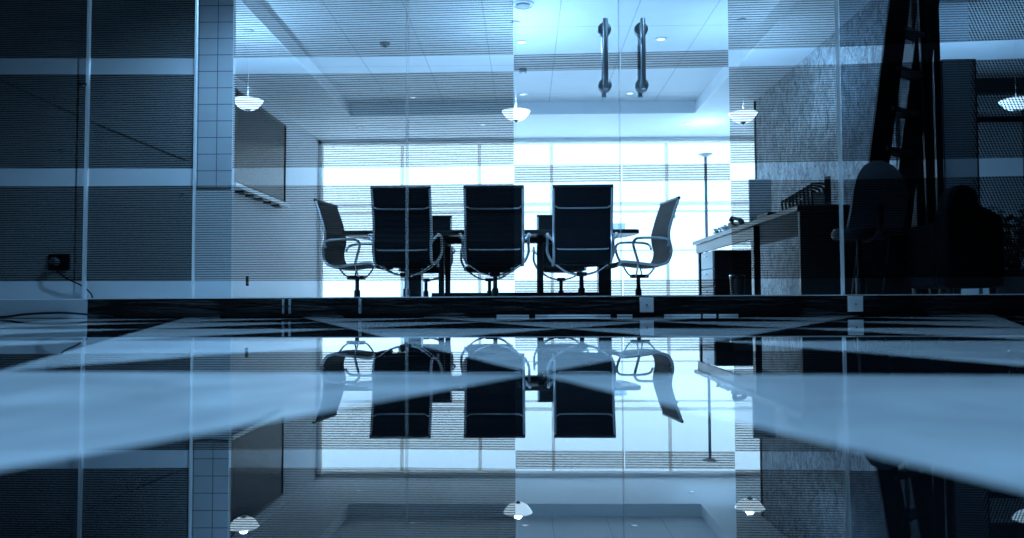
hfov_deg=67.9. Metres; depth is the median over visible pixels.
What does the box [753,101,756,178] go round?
trim
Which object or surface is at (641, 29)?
door
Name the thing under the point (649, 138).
wall
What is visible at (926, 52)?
stepladder
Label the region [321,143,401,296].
window
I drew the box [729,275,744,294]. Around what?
waste bin
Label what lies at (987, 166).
wall
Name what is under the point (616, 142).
window
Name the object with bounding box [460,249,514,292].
chair
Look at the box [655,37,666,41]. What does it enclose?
recessed light
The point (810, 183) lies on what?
rack
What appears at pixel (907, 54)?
column
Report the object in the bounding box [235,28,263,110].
pendant lamp
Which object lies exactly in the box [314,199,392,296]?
chair
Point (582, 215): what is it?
chair
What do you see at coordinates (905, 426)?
floor
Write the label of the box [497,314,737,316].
trim
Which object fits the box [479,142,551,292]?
window
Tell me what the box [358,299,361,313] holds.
clamp
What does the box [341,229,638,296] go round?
meeting table
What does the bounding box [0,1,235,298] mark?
wall partition
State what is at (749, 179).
screen
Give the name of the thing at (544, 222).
chair
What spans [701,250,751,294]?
drawer unit
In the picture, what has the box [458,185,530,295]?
chair
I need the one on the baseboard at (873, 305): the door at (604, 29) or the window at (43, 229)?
the window at (43, 229)
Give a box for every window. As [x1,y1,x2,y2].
[0,0,91,298]
[86,0,198,297]
[195,0,407,280]
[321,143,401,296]
[402,143,479,296]
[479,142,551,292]
[551,141,667,294]
[666,141,753,294]
[839,0,1023,277]
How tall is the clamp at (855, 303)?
0.077 m
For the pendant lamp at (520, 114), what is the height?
0.976 m
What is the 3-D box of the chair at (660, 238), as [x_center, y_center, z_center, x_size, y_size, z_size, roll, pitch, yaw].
[1.241,-0.148,7.414,0.666,1.070,0.632,0,-2,-8]
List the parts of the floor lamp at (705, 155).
lamp shade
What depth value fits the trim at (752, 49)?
9.23 m
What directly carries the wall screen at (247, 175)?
attached to the wall at (295, 176)
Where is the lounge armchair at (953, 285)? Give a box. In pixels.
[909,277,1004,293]
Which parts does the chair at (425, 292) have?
seat, backrest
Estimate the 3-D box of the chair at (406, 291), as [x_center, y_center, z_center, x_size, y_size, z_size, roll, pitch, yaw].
[-0.945,-0.164,6.799,0.632,1.070,0.666,0,-2,1]
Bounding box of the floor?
[0,315,1023,537]
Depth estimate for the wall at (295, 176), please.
10.11 m
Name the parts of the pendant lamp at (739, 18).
lamp shade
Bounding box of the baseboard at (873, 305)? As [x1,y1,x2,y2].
[0,295,1023,318]
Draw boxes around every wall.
[75,58,317,298]
[317,137,753,296]
[755,28,897,294]
[961,158,1022,293]
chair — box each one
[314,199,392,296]
[367,186,442,296]
[398,216,455,296]
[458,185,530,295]
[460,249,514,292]
[532,215,586,289]
[546,184,618,294]
[604,196,680,294]
[831,160,902,294]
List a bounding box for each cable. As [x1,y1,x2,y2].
[0,312,113,317]
[71,281,92,297]
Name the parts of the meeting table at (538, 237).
rail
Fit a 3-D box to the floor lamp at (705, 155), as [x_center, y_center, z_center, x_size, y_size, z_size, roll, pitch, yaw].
[2.736,-0.553,10.687,0.280,2.143,0.280,0,-2,1]
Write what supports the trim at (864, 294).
on the baseboard at (873, 305)
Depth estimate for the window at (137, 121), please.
4.38 m
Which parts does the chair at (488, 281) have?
seat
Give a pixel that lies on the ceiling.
(550, 26)
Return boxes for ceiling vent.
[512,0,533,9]
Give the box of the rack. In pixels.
[781,183,824,208]
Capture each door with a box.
[407,0,621,295]
[619,0,844,295]
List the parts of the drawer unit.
drawer, drawer, drawer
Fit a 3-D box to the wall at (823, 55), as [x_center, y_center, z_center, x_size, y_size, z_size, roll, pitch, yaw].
[3.109,-0.905,7.792,0.100,2.600,3.600,0,-2,1]
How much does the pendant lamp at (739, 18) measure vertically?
1.014 m
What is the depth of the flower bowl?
8.29 m
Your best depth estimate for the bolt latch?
4.29 m
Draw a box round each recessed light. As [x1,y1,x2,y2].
[516,40,527,44]
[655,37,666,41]
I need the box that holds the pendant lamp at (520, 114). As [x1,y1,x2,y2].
[502,20,529,122]
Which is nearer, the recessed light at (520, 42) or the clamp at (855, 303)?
the clamp at (855, 303)
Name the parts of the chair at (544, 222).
armrest, backrest, seat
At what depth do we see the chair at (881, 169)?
4.33 m
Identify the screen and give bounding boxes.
[234,89,289,207]
[748,179,771,221]
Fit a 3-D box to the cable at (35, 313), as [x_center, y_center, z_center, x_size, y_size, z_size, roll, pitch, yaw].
[-2.580,0.245,4.041,0.963,0.037,0.034,0,-2,3]
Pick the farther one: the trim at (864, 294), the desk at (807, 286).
the desk at (807, 286)
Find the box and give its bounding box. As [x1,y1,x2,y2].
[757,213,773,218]
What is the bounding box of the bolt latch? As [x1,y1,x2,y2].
[246,276,248,285]
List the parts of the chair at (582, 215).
armrest, rail, seat, backrest, rail, armrest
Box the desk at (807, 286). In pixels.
[692,205,911,294]
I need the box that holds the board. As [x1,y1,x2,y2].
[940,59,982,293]
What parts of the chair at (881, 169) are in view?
seat, backrest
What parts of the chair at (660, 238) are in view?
seat, armrest, rail, armrest, backrest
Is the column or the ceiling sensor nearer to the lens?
the column
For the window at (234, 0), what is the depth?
4.33 m
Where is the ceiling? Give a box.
[235,0,1023,139]
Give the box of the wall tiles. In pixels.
[192,0,233,187]
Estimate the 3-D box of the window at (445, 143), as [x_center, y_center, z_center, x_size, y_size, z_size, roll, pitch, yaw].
[-1.102,-0.690,11.790,1.200,2.545,0.040,0,-2,1]
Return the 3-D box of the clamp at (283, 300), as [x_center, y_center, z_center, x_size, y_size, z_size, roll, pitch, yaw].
[-1.204,0.197,3.997,0.012,0.077,0.015,0,-2,3]
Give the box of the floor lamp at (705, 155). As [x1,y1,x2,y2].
[697,153,712,252]
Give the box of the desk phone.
[728,216,744,228]
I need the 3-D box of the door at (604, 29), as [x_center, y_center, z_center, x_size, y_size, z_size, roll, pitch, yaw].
[0.005,-1.088,4.272,1.199,2.483,0.204,0,-2,3]
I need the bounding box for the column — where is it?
[903,44,937,293]
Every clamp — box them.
[282,299,284,313]
[288,299,290,313]
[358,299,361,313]
[640,297,653,311]
[847,296,862,311]
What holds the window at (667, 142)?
in the wall at (649, 138)
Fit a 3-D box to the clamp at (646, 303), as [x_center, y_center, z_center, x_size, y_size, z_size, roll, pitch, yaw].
[0.690,0.184,3.892,0.070,0.077,0.015,0,-2,3]
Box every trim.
[87,294,1023,298]
[239,0,798,115]
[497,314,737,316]
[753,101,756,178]
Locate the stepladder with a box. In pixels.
[850,43,946,294]
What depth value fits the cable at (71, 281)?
5.52 m
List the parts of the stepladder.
leg, leg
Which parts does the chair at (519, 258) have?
armrest, rail, backrest, seat, rail, armrest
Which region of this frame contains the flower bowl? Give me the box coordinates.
[713,225,727,233]
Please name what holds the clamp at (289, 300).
attached to the baseboard at (873, 305)
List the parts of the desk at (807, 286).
leg, leg, panel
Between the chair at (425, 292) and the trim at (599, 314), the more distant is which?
the chair at (425, 292)
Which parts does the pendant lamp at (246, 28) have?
lamp shade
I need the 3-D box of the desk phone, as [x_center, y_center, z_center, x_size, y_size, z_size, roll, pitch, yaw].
[2.325,-0.450,7.604,0.243,0.182,0.280,0,-2,-11]
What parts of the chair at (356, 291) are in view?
backrest, armrest, rail, armrest, seat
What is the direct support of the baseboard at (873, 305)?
on the floor
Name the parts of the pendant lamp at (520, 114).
lamp shade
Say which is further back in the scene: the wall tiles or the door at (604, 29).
the wall tiles
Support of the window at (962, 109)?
on the trim at (864, 294)
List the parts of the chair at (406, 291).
rail, backrest, seat, rail, armrest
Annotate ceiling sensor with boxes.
[519,68,526,73]
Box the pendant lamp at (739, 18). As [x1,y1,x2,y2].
[728,18,757,124]
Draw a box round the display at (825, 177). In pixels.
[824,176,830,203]

